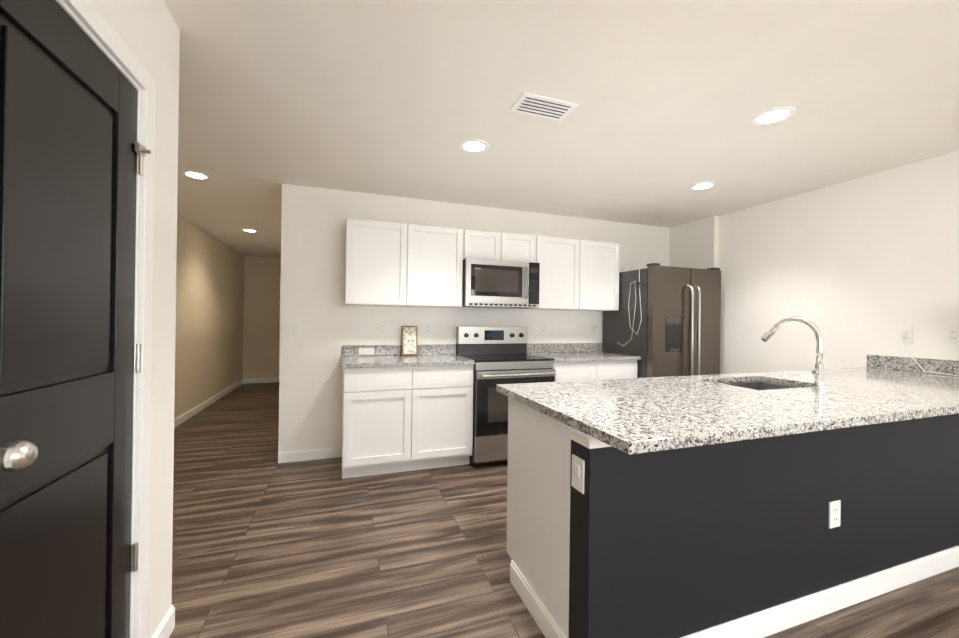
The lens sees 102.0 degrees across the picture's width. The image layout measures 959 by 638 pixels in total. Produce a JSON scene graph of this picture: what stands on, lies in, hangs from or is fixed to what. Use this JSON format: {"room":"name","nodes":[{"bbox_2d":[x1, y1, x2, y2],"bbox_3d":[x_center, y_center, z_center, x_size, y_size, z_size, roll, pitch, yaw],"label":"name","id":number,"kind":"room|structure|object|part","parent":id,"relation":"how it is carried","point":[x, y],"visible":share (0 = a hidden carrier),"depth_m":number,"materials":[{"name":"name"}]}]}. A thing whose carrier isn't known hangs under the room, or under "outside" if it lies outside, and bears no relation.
{"room":"kitchen","nodes":[
{"label":"kitchen","id":0,"kind":"room"},
{"bbox_2d":[91,0,179,637],"bbox_3d":[-0.467,0.041,-0.840,0.120,2.460,5.115,1,0,-19],"label":"wall","id":1,"kind":"structure","parent":0,"point":[147,32],"depth_m":1.42,"materials":[{"name":"paint"}]},
{"bbox_2d":[0,0,151,637],"bbox_3d":[-1.021,0.251,0.995,0.122,2.021,0.670,1,0,-19],"label":"pantry door","id":2,"kind":"structure","parent":1,"relation":"in","point":[73,152],"depth_m":0.97,"materials":[{"name":"black paint"}]},
{"bbox_2d":[55,0,155,637],"bbox_3d":[-1.088,0.215,0.965,0.136,2.107,0.812,1,0,-19],"label":"door frame","id":3,"kind":"structure","parent":1,"relation":"attached to","point":[90,20],"depth_m":1.31,"materials":[{"name":"white paint"}]},
{"bbox_2d":[152,605,174,637],"bbox_3d":[-1.221,1.220,1.486,0.013,0.095,0.230,1,0,-19],"label":"baseboard","id":4,"kind":"structure","parent":1,"relation":"attached to","point":[165,628],"depth_m":1.53,"materials":[{"name":"white paint"}]},
{"bbox_2d":[174,214,244,418],"bbox_3d":[-3.491,0.017,4.266,0.120,2.460,6.755,1,0,-19],"label":"wall","id":5,"kind":"structure","parent":0,"point":[209,331],"depth_m":5.42,"materials":[{"name":"paint"}]},
{"bbox_2d":[174,379,242,427],"bbox_3d":[-3.462,1.200,4.341,0.013,0.095,6.635,1,0,-19],"label":"baseboard","id":6,"kind":"structure","parent":5,"relation":"attached to","point":[184,417],"depth_m":5.39,"materials":[{"name":"white paint"}]},
{"bbox_2d":[243,256,280,379],"bbox_3d":[-3.949,0.021,7.746,1.540,2.460,0.120,1,0,-19],"label":"wall","id":7,"kind":"structure","parent":0,"point":[262,275],"depth_m":7.58,"materials":[{"name":"paint"}]},
{"bbox_2d":[243,377,277,383],"bbox_3d":[-4.272,1.199,7.565,0.600,0.095,0.013,1,0,-19],"label":"baseboard","id":8,"kind":"structure","parent":7,"relation":"attached to","point":[258,380],"depth_m":7.56,"materials":[{"name":"white paint"}]},
{"bbox_2d":[278,276,280,381],"bbox_3d":[-3.589,0.202,7.799,0.782,2.107,0.016,1,0,-19],"label":"door frame","id":9,"kind":"structure","parent":7,"relation":"attached to","point":[279,326],"depth_m":7.67,"materials":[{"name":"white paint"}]},
{"bbox_2d":[278,184,669,451],"bbox_3d":[0.397,0.065,4.228,4.600,2.460,0.120,1,0,-19],"label":"wall","id":10,"kind":"structure","parent":0,"point":[313,239],"depth_m":3.59,"materials":[{"name":"paint"}]},
{"bbox_2d":[278,447,341,462],"bbox_3d":[-1.520,1.222,3.493,0.525,0.095,0.013,1,0,-19],"label":"baseboard","id":11,"kind":"structure","parent":10,"relation":"attached to","point":[307,455],"depth_m":3.48,"materials":[{"name":"white paint"}]},
{"bbox_2d":[379,323,386,334],"bbox_3d":[-0.920,0.094,3.701,0.072,0.115,0.008,1,0,-19],"label":"electrical outlet","id":12,"kind":"object","parent":10,"relation":"attached to","point":[382,328],"visible":1,"depth_m":3.70,"materials":[{"name":"white plastic"}]},
{"bbox_2d":[345,218,462,307],"bbox_3d":[-0.697,-0.488,3.612,1.045,0.735,0.318,1,0,-19],"label":"upper cabinet","id":13,"kind":"object","parent":10,"relation":"attached to","point":[398,264],"visible":1,"depth_m":3.45,"materials":[{"name":"white paint"}]},
{"bbox_2d":[424,323,430,334],"bbox_3d":[-0.512,0.098,3.843,0.072,0.115,0.008,1,0,-19],"label":"electrical outlet","id":14,"kind":"object","parent":10,"relation":"attached to","point":[427,328],"visible":1,"depth_m":3.84,"materials":[{"name":"white plastic"}]},
{"bbox_2d":[463,229,535,262],"bbox_3d":[0.158,-0.701,3.909,0.754,0.287,0.318,1,0,-19],"label":"upper cabinet","id":15,"kind":"object","parent":10,"relation":"attached to","point":[487,245],"visible":0.77,"depth_m":3.75,"materials":[{"name":"white paint"}]},
{"bbox_2d":[462,258,539,308],"bbox_3d":[0.176,-0.336,3.844,0.750,0.437,0.452,1,0,-19],"label":"microwave","id":16,"kind":"object","parent":15,"relation":"attached to","point":[486,283],"visible":1,"depth_m":3.67,"materials":[{"name":"silver metal"}]},
{"bbox_2d":[541,324,546,333],"bbox_3d":[0.708,0.110,4.268,0.072,0.115,0.008,1,0,-19],"label":"electrical outlet","id":17,"kind":"object","parent":10,"relation":"attached to","point":[543,328],"visible":1,"depth_m":4.26,"materials":[{"name":"white plastic"}]},
{"bbox_2d":[522,236,619,310],"bbox_3d":[0.993,-0.466,4.200,1.015,0.735,0.318,1,0,-19],"label":"upper cabinet","id":18,"kind":"object","parent":10,"relation":"attached to","point":[578,275],"visible":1,"depth_m":4.04,"materials":[{"name":"white paint"}]},
{"bbox_2d":[593,324,597,333],"bbox_3d":[1.342,0.116,4.488,0.072,0.115,0.008,1,0,-19],"label":"electrical outlet","id":19,"kind":"object","parent":10,"relation":"attached to","point":[595,328],"visible":1,"depth_m":4.49,"materials":[{"name":"white plastic"}]},
{"bbox_2d":[163,0,958,257],"bbox_3d":[0.077,-1.223,2.913,6.100,0.100,12.150,1,0,-19],"label":"ceiling","id":20,"kind":"structure","parent":0,"point":[406,98],"depth_m":2.08,"materials":[{"name":"paint"}]},
{"bbox_2d":[181,170,210,179],"bbox_3d":[-2.361,-1.198,3.235,0.200,0.006,0.200,1,0,-19],"label":"recessed light","id":21,"kind":"object","parent":20,"relation":"in","point":[195,175],"visible":1,"depth_m":3.23,"materials":[{"name":"white paint"}]},
{"bbox_2d":[241,229,257,231],"bbox_3d":[-3.126,-1.202,5.274,0.200,0.006,0.200,1,0,-19],"label":"recessed light","id":22,"kind":"object","parent":20,"relation":"in","point":[249,230],"visible":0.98,"depth_m":5.27,"materials":[{"name":"white paint"}]},
{"bbox_2d":[254,239,263,242],"bbox_3d":[-3.377,-1.189,5.941,0.136,0.034,0.136,1,0,-19],"label":"smoke detector","id":23,"kind":"object","parent":20,"relation":"attached to","point":[258,241],"visible":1,"depth_m":5.89,"materials":[{"name":"white plastic"}]},
{"bbox_2d":[459,139,488,152],"bbox_3d":[-0.036,-1.171,2.631,0.200,0.006,0.200,1,0,-19],"label":"recessed light","id":24,"kind":"object","parent":20,"relation":"in","point":[474,145],"visible":1,"depth_m":2.62,"materials":[{"name":"white paint"}]},
{"bbox_2d":[510,92,578,120],"bbox_3d":[0.354,-1.166,2.142,0.330,0.009,0.180,1,0,-19],"label":"ceiling vent","id":25,"kind":"object","parent":20,"relation":"in","point":[542,106],"visible":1,"depth_m":2.13,"materials":[{"name":"white metal"}]},
{"bbox_2d":[690,181,716,189],"bbox_3d":[1.924,-1.145,3.341,0.200,0.006,0.200,1,0,-19],"label":"recessed light","id":26,"kind":"object","parent":20,"relation":"in","point":[703,185],"visible":0.98,"depth_m":3.33,"materials":[{"name":"white paint"}]},
{"bbox_2d":[752,106,795,125],"bbox_3d":[1.667,-1.151,2.202,0.200,0.006,0.200,1,0,-19],"label":"recessed light","id":27,"kind":"object","parent":20,"relation":"in","point":[774,115],"visible":1,"depth_m":2.19,"materials":[{"name":"white paint"}]},
{"bbox_2d":[169,382,958,637],"bbox_3d":[0.046,1.337,2.906,6.100,0.100,12.150,1,0,-19],"label":"floor","id":28,"kind":"structure","parent":0,"point":[265,544],"depth_m":2.10,"materials":[{"name":"brown wood"}]},
{"bbox_2d":[342,365,473,478],"bbox_3d":[-0.657,0.832,3.469,1.070,0.895,0.620,1,0,-19],"label":"base cabinet","id":29,"kind":"object","parent":28,"relation":"on","point":[402,419],"visible":0.94,"depth_m":3.17,"materials":[{"name":"white paint"}]},
{"bbox_2d":[341,344,474,367],"bbox_3d":[-0.654,0.317,3.457,1.079,0.135,0.643,1,0,-19],"label":"countertop","id":30,"kind":"structure","parent":29,"relation":"on","point":[427,355],"depth_m":3.52,"materials":[{"name":"stone"}]},
{"bbox_2d":[359,348,373,354],"bbox_3d":[-1.056,0.302,3.628,0.140,0.063,0.008,1,0,-19],"label":"electrical outlet cover","id":31,"kind":"object","parent":30,"relation":"on","point":[366,351],"visible":1,"depth_m":3.62,"materials":[{"name":"white plastic"}]},
{"bbox_2d":[401,326,417,355],"bbox_3d":[-0.670,0.208,3.722,0.150,0.282,0.077,1,0,-19],"label":"sign frame","id":32,"kind":"object","parent":30,"relation":"on","point":[409,341],"visible":1,"depth_m":3.71,"materials":[{"name":"brown wood"}]},
{"bbox_2d":[456,327,555,465],"bbox_3d":[0.233,0.686,3.701,0.754,1.210,0.728,1,0,-19],"label":"range","id":33,"kind":"object","parent":28,"relation":"on","point":[498,355],"visible":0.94,"depth_m":3.40,"materials":[{"name":"silver metal"}]},
{"bbox_2d":[507,400,591,637],"bbox_3d":[0.516,0.835,1.813,0.598,0.910,0.595,1,0,-19],"label":"island end panel","id":34,"kind":"object","parent":28,"relation":"on","point":[539,448],"depth_m":1.64,"materials":[{"name":"white paint"}]},
{"bbox_3d":[0.246,0.831,1.710,0.020,0.910,0.578,1,0,-19],"label":"panel","id":35,"kind":"part","parent":34,"relation":"part of","materials":[{"name":"white paint"}]},
{"bbox_2d":[496,368,958,454],"bbox_3d":[1.735,0.378,2.062,3.144,0.035,1.000,1,0,-19],"label":"countertop","id":36,"kind":"structure","parent":34,"relation":"on","point":[650,414],"depth_m":1.61,"materials":[{"name":"white stone"}]},
{"bbox_2d":[720,381,800,389],"bbox_3d":[1.596,0.499,2.210,0.574,0.209,0.404,1,0,-19],"label":"sink","id":37,"kind":"object","parent":36,"relation":"in","point":[757,385],"depth_m":2.41,"materials":[{"name":"silver metal"}]},
{"bbox_2d":[761,316,826,389],"bbox_3d":[1.670,0.172,2.096,0.133,0.374,0.336,1,0,-19],"label":"faucet","id":38,"kind":"object","parent":36,"relation":"on","point":[818,371],"depth_m":1.99,"materials":[{"name":"silver metal"}]},
{"bbox_2d":[553,360,637,381],"bbox_3d":[1.034,0.855,4.056,0.990,0.895,0.620,1,0,-19],"label":"base cabinet","id":39,"kind":"object","parent":28,"relation":"on","point":[582,371],"visible":0.17,"depth_m":3.76,"materials":[{"name":"white paint"}]},
{"bbox_2d":[527,343,640,361],"bbox_3d":[1.049,0.340,4.048,0.995,0.135,0.643,1,0,-19],"label":"countertop","id":40,"kind":"structure","parent":39,"relation":"on","point":[572,352],"depth_m":4.20,"materials":[{"name":"stone"}]},
{"bbox_2d":[603,263,720,377],"bbox_3d":[1.973,0.383,4.232,0.908,1.862,0.847,1,0,-19],"label":"fridge","id":41,"kind":"object","parent":28,"relation":"on","point":[663,321],"visible":0.58,"depth_m":3.91,"materials":[{"name":"grey metal"}]},
{"bbox_2d":[617,266,641,345],"bbox_3d":[1.578,-0.131,4.065,0.040,0.844,0.363,1,0,-19],"label":"cord","id":42,"kind":"object","parent":41,"relation":"attached to","point":[629,314],"depth_m":4.07,"materials":[{"name":"white plastic"}]},
{"bbox_2d":[569,413,958,637],"bbox_3d":[1.814,0.883,1.884,3.098,0.846,0.120,1,0,-19],"label":"wall","id":43,"kind":"structure","parent":28,"relation":"on","point":[677,543],"depth_m":1.56,"materials":[{"name":"black paint"}]},
{"bbox_2d":[571,454,584,493],"bbox_3d":[0.348,0.550,1.379,0.010,0.115,0.072,1,0,-19],"label":"light switch","id":44,"kind":"object","parent":43,"relation":"attached to","point":[578,471],"visible":1,"depth_m":1.37,"materials":[{"name":"white plastic"}]},
{"bbox_2d":[564,424,611,448],"bbox_3d":[1.811,0.428,1.867,3.127,0.061,0.149,1,0,-19],"label":"trim","id":45,"kind":"structure","parent":43,"relation":"attached to","point":[583,439],"depth_m":1.33,"materials":[{"name":"white paint"}]},
{"bbox_2d":[510,545,958,637],"bbox_3d":[1.722,1.254,2.113,3.111,0.102,0.638,1,0,-19],"label":"baseboard","id":46,"kind":"structure","parent":43,"relation":"attached to","point":[776,619],"depth_m":1.71,"materials":[{"name":"white paint"}]},
{"bbox_2d":[828,500,840,528],"bbox_3d":[1.592,0.875,1.739,0.072,0.115,0.008,1,0,-19],"label":"outlet","id":47,"kind":"object","parent":43,"relation":"attached to","point":[834,513],"visible":1,"depth_m":1.74,"materials":[{"name":"white plastic"}]},
{"bbox_2d":[740,380,759,387],"bbox_3d":[1.534,0.501,2.386,0.539,0.206,0.006,1,0,-19],"label":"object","id":48,"kind":"structure","parent":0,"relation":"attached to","point":[755,383],"depth_m":2.45,"materials":[{"name":"grey metal"}]},
{"bbox_2d":[669,151,958,373],"bbox_3d":[3.625,0.097,1.580,0.240,2.460,7.000,1,0,-19],"label":"wall","id":49,"kind":"structure","parent":0,"point":[856,271],"depth_m":3.23,"materials":[{"name":"paint"}]},
{"bbox_2d":[899,328,912,343],"bbox_3d":[3.127,0.121,2.847,0.008,0.115,0.072,1,0,-19],"label":"electrical outlet","id":50,"kind":"object","parent":49,"relation":"attached to","point":[907,338],"visible":0.73,"depth_m":2.84,"materials":[{"name":"white plastic"}]},
{"bbox_2d":[864,356,958,375],"bbox_3d":[3.206,0.330,2.584,0.023,0.100,0.980,1,0,-19],"label":"backsplash","id":51,"kind":"structure","parent":49,"relation":"attached to","point":[906,364],"depth_m":2.79,"materials":[{"name":"grey stone"}]},
{"bbox_2d":[946,327,958,343],"bbox_3d":[3.212,0.110,2.601,0.008,0.115,0.118,1,0,-19],"label":"electrical outlet","id":52,"kind":"object","parent":49,"relation":"attached to","point":[952,335],"visible":1,"depth_m":2.63,"materials":[{"name":"white plastic"}]},
{"bbox_3d":[3.122,0.140,2.311,0.330,0.474,0.330,1,0,-19],"label":"lamp","id":53,"kind":"object","parent":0,"visible":0},
{"bbox_2d":[901,331,958,375],"bbox_3d":[3.131,0.231,2.608,0.140,0.289,0.478,1,0,-19],"label":"lamp cord","id":54,"kind":"object","parent":53,"relation":"attached to","point":[904,332],"visible":0.98,"depth_m":2.79,"materials":[{"name":"white plastic"}]}
]}

